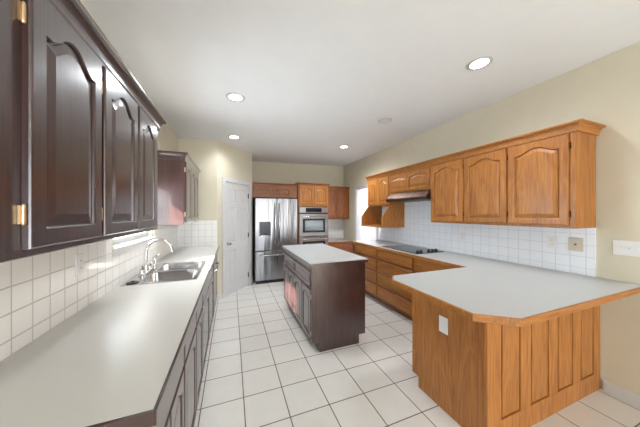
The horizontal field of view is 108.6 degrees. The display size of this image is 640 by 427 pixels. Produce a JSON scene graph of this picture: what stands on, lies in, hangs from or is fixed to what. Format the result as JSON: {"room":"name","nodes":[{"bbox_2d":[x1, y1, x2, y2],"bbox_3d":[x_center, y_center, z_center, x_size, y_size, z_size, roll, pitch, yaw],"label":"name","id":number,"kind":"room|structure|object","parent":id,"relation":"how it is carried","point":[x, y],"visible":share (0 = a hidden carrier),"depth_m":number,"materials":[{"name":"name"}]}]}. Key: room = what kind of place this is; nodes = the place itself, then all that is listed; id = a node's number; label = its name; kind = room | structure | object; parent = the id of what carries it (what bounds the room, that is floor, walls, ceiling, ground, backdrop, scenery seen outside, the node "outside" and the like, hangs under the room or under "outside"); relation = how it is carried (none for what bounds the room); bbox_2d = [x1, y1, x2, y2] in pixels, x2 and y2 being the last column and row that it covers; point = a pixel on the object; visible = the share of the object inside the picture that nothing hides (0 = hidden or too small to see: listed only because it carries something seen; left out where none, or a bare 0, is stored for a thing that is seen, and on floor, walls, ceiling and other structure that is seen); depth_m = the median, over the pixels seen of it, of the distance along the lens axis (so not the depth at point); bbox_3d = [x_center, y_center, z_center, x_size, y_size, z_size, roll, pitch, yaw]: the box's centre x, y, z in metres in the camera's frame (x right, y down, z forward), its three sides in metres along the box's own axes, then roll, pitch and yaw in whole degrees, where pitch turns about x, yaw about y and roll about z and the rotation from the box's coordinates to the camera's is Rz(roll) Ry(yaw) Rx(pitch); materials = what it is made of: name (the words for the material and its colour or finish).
{"room":"kitchen","nodes":[
{"label":"kitchen","id":0,"kind":"room"},
{"bbox_2d":[0,0,177,361],"bbox_3d":[-0.838,0.060,-0.189,0.120,2.800,8.250,0,0,-21],"label":"wall","id":1,"kind":"structure","parent":0,"point":[167,138],"depth_m":2.86,"materials":[{"name":"paint"}]},
{"bbox_2d":[75,253,83,276],"bbox_3d":[-1.316,0.280,1.261,0.008,0.115,0.070,0,0,-21],"label":"wall outlet","id":2,"kind":"object","parent":1,"relation":"attached to","point":[79,259],"visible":1,"depth_m":1.25,"materials":[{"name":"white plastic"}]},
{"bbox_2d":[0,0,166,262],"bbox_3d":[-1.067,-0.285,1.054,0.324,0.800,1.320,0,0,-21],"label":"upper cabinet","id":3,"kind":"object","parent":1,"relation":"attached to","point":[79,132],"visible":1,"depth_m":0.72,"materials":[{"name":"brown wood"}]},
{"bbox_2d":[0,225,178,360],"bbox_3d":[-1.622,0.325,2.030,0.010,0.420,3.445,0,0,-21],"label":"backsplash","id":4,"kind":"structure","parent":1,"relation":"attached to","point":[39,292],"depth_m":1.10,"materials":[{"name":"tile"}]},
{"bbox_2d":[112,232,156,253],"bbox_3d":[-1.659,-0.028,2.035,0.125,0.624,0.920,0,0,-21],"label":"window","id":5,"kind":"structure","parent":1,"relation":"in","point":[119,241],"depth_m":1.94,"materials":[{"name":"white paint"}]},
{"bbox_2d":[158,150,200,224],"bbox_3d":[-1.840,-0.275,3.066,0.324,0.810,1.190,0,0,-21],"label":"upper cabinet","id":6,"kind":"object","parent":1,"relation":"attached to","point":[178,173],"visible":0.98,"depth_m":2.57,"materials":[{"name":"brown wood"}]},
{"bbox_2d":[178,137,216,300],"bbox_3d":[-1.998,0.060,3.785,0.570,2.800,0.100,0,0,-21],"label":"wall","id":7,"kind":"structure","parent":0,"point":[203,152],"depth_m":3.78,"materials":[{"name":"paint"}]},
{"bbox_2d":[217,141,251,300],"bbox_3d":[-1.606,0.060,4.318,0.100,2.800,0.973,0,0,19],"label":"wall","id":8,"kind":"structure","parent":0,"point":[232,162],"depth_m":4.05,"materials":[{"name":"paint"}]},
{"bbox_2d":[218,280,252,300],"bbox_3d":[-1.552,1.415,4.302,0.014,0.090,0.969,0,0,18],"label":"baseboard","id":9,"kind":"structure","parent":8,"relation":"attached to","point":[220,296],"depth_m":3.91,"materials":[{"name":"white paint"}]},
{"bbox_2d":[222,177,250,297],"bbox_3d":[-1.585,0.415,4.338,0.108,2.090,0.805,0,0,19],"label":"trim","id":10,"kind":"structure","parent":8,"relation":"attached to","point":[224,179],"depth_m":4.00,"materials":[{"name":"white paint"}]},
{"bbox_2d":[226,182,248,295],"bbox_3d":[-1.536,0.451,4.329,0.105,2.003,0.665,0,0,19],"label":"door","id":11,"kind":"structure","parent":8,"relation":"in","point":[237,196],"depth_m":4.30,"materials":[{"name":"white paint"}]},
{"bbox_2d":[252,161,343,238],"bbox_3d":[-0.584,0.060,5.904,2.590,2.800,0.120,0,0,-21],"label":"wall","id":12,"kind":"structure","parent":0,"point":[263,172],"depth_m":5.83,"materials":[{"name":"paint"}]},
{"bbox_2d":[179,219,343,246],"bbox_3d":[-0.820,0.398,4.997,0.321,0.565,3.928,0,0,44],"label":"backsplash","id":13,"kind":"structure","parent":12,"relation":"attached to","point":[199,233],"depth_m":3.77,"materials":[{"name":"tile"}]},
{"bbox_2d":[252,182,297,198],"bbox_3d":[-1.074,-0.497,5.289,0.985,0.315,0.674,0,0,-21],"label":"upper cabinet","id":14,"kind":"object","parent":12,"relation":"attached to","point":[259,190],"visible":1,"depth_m":4.99,"materials":[{"name":"brown wood"}]},
{"bbox_2d":[328,186,349,218],"bbox_3d":[0.384,-0.270,6.005,0.709,0.830,0.364,0,0,-21],"label":"upper cabinet","id":15,"kind":"object","parent":12,"relation":"attached to","point":[338,197],"visible":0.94,"depth_m":5.87,"materials":[{"name":"brown wood"}]},
{"bbox_2d":[82,0,639,165],"bbox_3d":[1.168,-1.345,1.628,5.250,0.289,10.400,0,0,-21],"label":"ceiling","id":16,"kind":"structure","parent":0,"point":[315,78],"depth_m":1.85,"materials":[{"name":"paint"}]},
{"bbox_2d":[228,135,239,138],"bbox_3d":[-1.374,-1.221,3.682,0.190,0.007,0.190,-2,1,-21],"label":"recessed light","id":17,"kind":"object","parent":16,"relation":"in","point":[229,136],"visible":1,"depth_m":3.68,"materials":[{"name":"white paint"}]},
{"bbox_2d":[226,93,244,101],"bbox_3d":[-0.889,-1.221,2.422,0.190,0.007,0.190,-2,1,-21],"label":"recessed light","id":18,"kind":"object","parent":16,"relation":"in","point":[236,97],"visible":1,"depth_m":2.42,"materials":[{"name":"white paint"}]},
{"bbox_2d":[378,118,391,123],"bbox_3d":[0.888,-1.269,3.149,0.190,0.007,0.190,-2,1,-21],"label":"recessed light","id":19,"kind":"object","parent":16,"relation":"in","point":[383,120],"visible":1,"depth_m":3.14,"materials":[{"name":"white paint"}]},
{"bbox_2d":[466,56,492,70],"bbox_3d":[1.350,-1.269,1.950,0.190,0.007,0.190,-2,1,-21],"label":"recessed light","id":20,"kind":"object","parent":16,"relation":"in","point":[481,62],"visible":1,"depth_m":1.94,"materials":[{"name":"white paint"}]},
{"bbox_2d":[361,189,375,240],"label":"window","id":21,"kind":"structure","parent":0,"point":[367,233],"depth_m":7.05,"materials":[{"name":"white glass"}]},
{"bbox_2d":[194,275,639,426],"bbox_3d":[1.168,1.510,1.628,5.250,0.100,10.400,0,0,-21],"label":"floor","id":22,"kind":"structure","parent":0,"point":[262,368],"depth_m":2.01,"materials":[{"name":"tile"}]},
{"bbox_2d":[152,349,183,426],"bbox_3d":[-0.846,1.018,0.794,0.569,0.885,0.559,0,0,-21],"label":"base cabinet","id":23,"kind":"object","parent":22,"relation":"on","point":[172,413],"visible":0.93,"depth_m":0.98,"materials":[{"name":"brown wood"}]},
{"bbox_2d":[0,246,218,426],"bbox_3d":[-1.337,0.555,2.127,0.589,0.040,3.446,0,0,-21],"label":"countertop","id":24,"kind":"structure","parent":23,"relation":"on","point":[113,362],"depth_m":0.84,"materials":[{"name":"beige laminate"}]},
{"bbox_2d":[138,238,173,276],"bbox_3d":[-1.498,0.377,2.057,0.234,0.304,0.260,0,0,30],"label":"faucet","id":25,"kind":"object","parent":24,"relation":"on","point":[147,269],"visible":1,"depth_m":2.02,"materials":[{"name":"silver metal"}]},
{"bbox_2d":[120,260,206,286],"bbox_3d":[-1.369,0.617,2.136,0.498,0.176,0.790,0,0,-21],"label":"sink","id":26,"kind":"object","parent":24,"relation":"in","point":[177,271],"visible":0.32,"depth_m":2.13,"materials":[{"name":"metal"}]},
{"bbox_2d":[126,280,139,283],"bbox_3d":[-1.427,0.520,1.754,0.082,0.016,0.082,0,0,-21],"label":"stopper","id":27,"kind":"object","parent":26,"relation":"on","point":[133,281],"visible":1,"depth_m":1.74,"materials":[{"name":"black plastic"}]},
{"bbox_2d":[152,254,159,267],"bbox_3d":[-1.599,0.462,2.240,0.067,0.133,0.042,0,0,-21],"label":"sprayer","id":28,"kind":"object","parent":26,"relation":"on","point":[155,256],"visible":0.89,"depth_m":2.23,"materials":[{"name":"silver metal"}]},
{"bbox_2d":[183,315,195,426],"bbox_3d":[-1.023,1.018,1.254,0.569,0.885,0.423,0,0,-21],"label":"base cabinet","id":29,"kind":"object","parent":22,"relation":"on","point":[189,367],"visible":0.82,"depth_m":1.33,"materials":[{"name":"brown wood"}]},
{"bbox_2d":[195,298,201,410],"bbox_3d":[-1.161,1.018,1.613,0.569,0.885,0.343,0,0,-21],"label":"base cabinet","id":30,"kind":"object","parent":22,"relation":"on","point":[198,328],"visible":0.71,"depth_m":1.66,"materials":[{"name":"brown wood"}]},
{"bbox_2d":[202,267,212,376],"bbox_3d":[-1.436,1.018,2.327,0.569,0.885,1.183,0,0,-21],"label":"base cabinet","id":31,"kind":"object","parent":22,"relation":"on","point":[207,297],"visible":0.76,"depth_m":2.20,"materials":[{"name":"brown wood"}]},
{"bbox_2d":[213,259,218,316],"bbox_3d":[-1.734,1.018,3.174,0.621,0.885,0.600,0,0,-21],"label":"dishwasher","id":32,"kind":"object","parent":22,"relation":"on","point":[215,263],"visible":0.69,"depth_m":3.16,"materials":[{"name":"grey metal"}]},
{"bbox_2d":[216,256,216,298],"bbox_3d":[-1.921,1.018,3.588,0.569,0.885,0.298,0,0,-21],"label":"base cabinet","id":33,"kind":"object","parent":22,"relation":"on","point":[216,256],"visible":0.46,"depth_m":3.65,"materials":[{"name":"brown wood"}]},
{"bbox_2d":[252,198,296,283],"bbox_3d":[-1.029,0.570,5.169,0.894,1.780,0.833,0,0,-21],"label":"refrigerator","id":34,"kind":"object","parent":22,"relation":"on","point":[274,220],"visible":0.91,"depth_m":4.82,"materials":[{"name":"grey metal"}]},
{"bbox_2d":[295,182,329,244],"bbox_3d":[-0.261,0.385,5.578,0.810,2.150,0.719,0,0,-21],"label":"tall cabinet","id":35,"kind":"object","parent":22,"relation":"on","point":[308,194],"visible":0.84,"depth_m":5.24,"materials":[{"name":"brown wood"}]},
{"bbox_2d":[299,207,327,244],"bbox_3d":[-0.229,0.443,5.495,0.696,1.195,0.639,0,0,-21],"label":"double oven","id":36,"kind":"object","parent":35,"relation":"in","point":[313,221],"visible":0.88,"depth_m":5.24,"materials":[{"name":"grey metal"}]},
{"bbox_2d":[284,250,364,351],"bbox_3d":[-0.031,1.005,3.137,0.646,0.910,1.362,0,0,-21],"label":"kitchen island","id":37,"kind":"object","parent":22,"relation":"on","point":[328,301],"visible":0.99,"depth_m":2.52,"materials":[{"name":"brown wood"}]},
{"bbox_2d":[282,243,367,266],"bbox_3d":[-0.027,0.530,3.139,0.694,0.040,1.395,0,0,-21],"label":"island countertop","id":38,"kind":"structure","parent":37,"relation":"on","point":[313,255],"depth_m":2.79,"materials":[{"name":"laminate"}]},
{"bbox_2d":[328,243,353,253],"bbox_3d":[0.408,1.089,5.894,0.740,0.742,0.609,0,0,-21],"label":"base cabinet","id":39,"kind":"object","parent":22,"relation":"on","point":[349,247],"visible":0.11,"depth_m":5.65,"materials":[{"name":"brown wood"}]},
{"bbox_2d":[328,238,352,243],"bbox_3d":[0.413,0.702,5.883,0.740,0.040,0.614,0,0,-21],"label":"countertop","id":40,"kind":"structure","parent":39,"relation":"on","point":[342,240],"depth_m":5.68,"materials":[{"name":"laminate"}]},
{"bbox_2d":[354,244,380,301],"bbox_3d":[1.095,1.018,4.229,0.657,0.885,0.762,0,0,-21],"label":"base cabinet","id":41,"kind":"object","parent":22,"relation":"on","point":[371,267],"visible":0.41,"depth_m":3.92,"materials":[{"name":"brown wood"}]},
{"bbox_2d":[378,249,413,319],"bbox_3d":[1.376,1.018,3.499,0.657,0.885,0.798,0,0,-21],"label":"base cabinet","id":42,"kind":"object","parent":22,"relation":"on","point":[390,264],"visible":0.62,"depth_m":3.37,"materials":[{"name":"brown wood"}]},
{"bbox_2d":[414,258,452,272],"bbox_3d":[1.658,1.018,2.766,0.657,0.885,0.770,0,0,-21],"label":"base cabinet","id":43,"kind":"object","parent":22,"relation":"on","point":[419,265],"visible":0.02,"depth_m":2.81,"materials":[{"name":"brown wood"}]},
{"bbox_2d":[412,294,599,426],"bbox_3d":[1.570,1.018,1.959,1.401,0.885,0.630,0,0,-21],"label":"base cabinet","id":44,"kind":"object","parent":22,"relation":"on","point":[481,374],"visible":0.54,"depth_m":1.62,"materials":[{"name":"brown wood"}]},
{"bbox_2d":[439,315,447,334],"bbox_3d":[0.912,0.825,1.703,0.010,0.120,0.075,0,0,-21],"label":"wall outlet","id":45,"kind":"object","parent":44,"relation":"attached to","point":[443,322],"visible":1,"depth_m":1.70,"materials":[{"name":"white plastic"}]},
{"bbox_2d":[352,240,639,326],"bbox_3d":[1.062,0.555,2.906,1.668,0.040,3.228,0,0,-21],"label":"countertop","id":46,"kind":"structure","parent":44,"relation":"on","point":[477,289],"depth_m":1.64,"materials":[{"name":"laminate"}]},
{"bbox_2d":[382,245,443,253],"bbox_3d":[1.363,0.512,3.460,0.490,0.046,0.760,0,0,-21],"label":"cooktop","id":47,"kind":"object","parent":46,"relation":"in","point":[407,248],"visible":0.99,"depth_m":3.37,"materials":[{"name":"black glass"}]},
{"bbox_2d":[344,41,639,394],"bbox_3d":[2.415,0.060,1.883,0.120,2.800,9.780,0,0,-21],"label":"wall","id":48,"kind":"structure","parent":0,"point":[605,90],"depth_m":1.91,"materials":[{"name":"paint"}]},
{"bbox_2d":[354,184,377,240],"bbox_3d":[1.096,0.395,5.286,0.138,2.130,0.980,0,0,-21],"label":"trim","id":49,"kind":"structure","parent":48,"relation":"attached to","point":[365,186],"depth_m":5.67,"materials":[{"name":"white paint"}]},
{"bbox_2d":[361,176,403,227],"bbox_3d":[1.154,-0.217,4.301,0.474,0.925,0.672,0,0,-21],"label":"upper cabinet","id":50,"kind":"object","parent":48,"relation":"attached to","point":[378,189],"visible":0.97,"depth_m":4.14,"materials":[{"name":"brown wood"}]},
{"bbox_2d":[362,224,380,227],"bbox_3d":[1.154,0.230,4.301,0.474,0.030,0.632,0,0,-21],"label":"shelf","id":51,"kind":"object","parent":50,"relation":"attached to","point":[368,225],"depth_m":4.29,"materials":[{"name":"brown wood"}]},
{"bbox_2d":[364,118,605,180],"bbox_3d":[1.619,-0.688,3.251,0.381,0.072,3.071,0,0,-21],"label":"crown molding","id":52,"kind":"structure","parent":50,"relation":"on","point":[581,125],"depth_m":2.20,"materials":[{"name":"brown wood"}]},
{"bbox_2d":[386,189,430,201],"bbox_3d":[1.466,-0.262,3.590,0.400,0.143,0.868,0,0,-21],"label":"range hood","id":53,"kind":"object","parent":48,"relation":"attached to","point":[421,195],"visible":0.82,"depth_m":3.43,"materials":[{"name":"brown metal"}]},
{"bbox_2d":[389,166,430,193],"bbox_3d":[1.496,-0.507,3.602,0.338,0.345,0.875,0,0,-21],"label":"upper cabinet","id":54,"kind":"object","parent":48,"relation":"attached to","point":[417,179],"visible":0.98,"depth_m":3.46,"materials":[{"name":"brown wood"}]},
{"bbox_2d":[460,232,464,240],"bbox_3d":[1.886,0.300,3.051,0.008,0.115,0.070,0,0,-21],"label":"wall outlet","id":55,"kind":"object","parent":48,"relation":"attached to","point":[462,234],"visible":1,"depth_m":3.04,"materials":[{"name":"white plastic"}]},
{"bbox_2d":[378,201,595,276],"bbox_3d":[1.772,0.168,3.371,0.010,0.735,3.070,0,0,-21],"label":"backsplash","id":56,"kind":"structure","parent":48,"relation":"attached to","point":[525,245],"depth_m":2.64,"materials":[{"name":"tile"}]},
{"bbox_2d":[431,131,595,228],"bbox_3d":[1.907,-0.280,2.531,0.338,0.800,1.415,0,0,-21],"label":"upper cabinet","id":57,"kind":"object","parent":48,"relation":"attached to","point":[550,182],"visible":0.98,"depth_m":2.12,"materials":[{"name":"brown wood"}]},
{"bbox_2d":[548,236,556,248],"bbox_3d":[2.216,0.275,2.194,0.008,0.115,0.070,0,0,-21],"label":"wall outlet","id":58,"kind":"object","parent":48,"relation":"attached to","point":[552,240],"visible":1,"depth_m":2.19,"materials":[{"name":"white plastic"}]},
{"bbox_2d":[568,237,582,251],"bbox_3d":[2.268,0.275,2.044,0.018,0.118,0.095,0,0,-21],"label":"wall plate","id":59,"kind":"object","parent":48,"relation":"attached to","point":[574,244],"visible":1,"depth_m":2.04,"materials":[{"name":"beige plastic"}]},
{"bbox_2d":[603,379,639,407],"bbox_3d":[2.663,1.415,1.052,0.014,0.090,8.050,0,0,-21],"label":"baseboard","id":60,"kind":"structure","parent":48,"relation":"attached to","point":[630,397],"depth_m":1.80,"materials":[{"name":"white paint"}]},
{"bbox_2d":[613,240,639,256],"bbox_3d":[2.383,0.270,1.774,0.017,0.115,0.165,0,0,-21],"label":"light switch","id":61,"kind":"object","parent":48,"relation":"attached to","point":[627,248],"visible":1,"depth_m":1.79,"materials":[{"name":"white plastic"}]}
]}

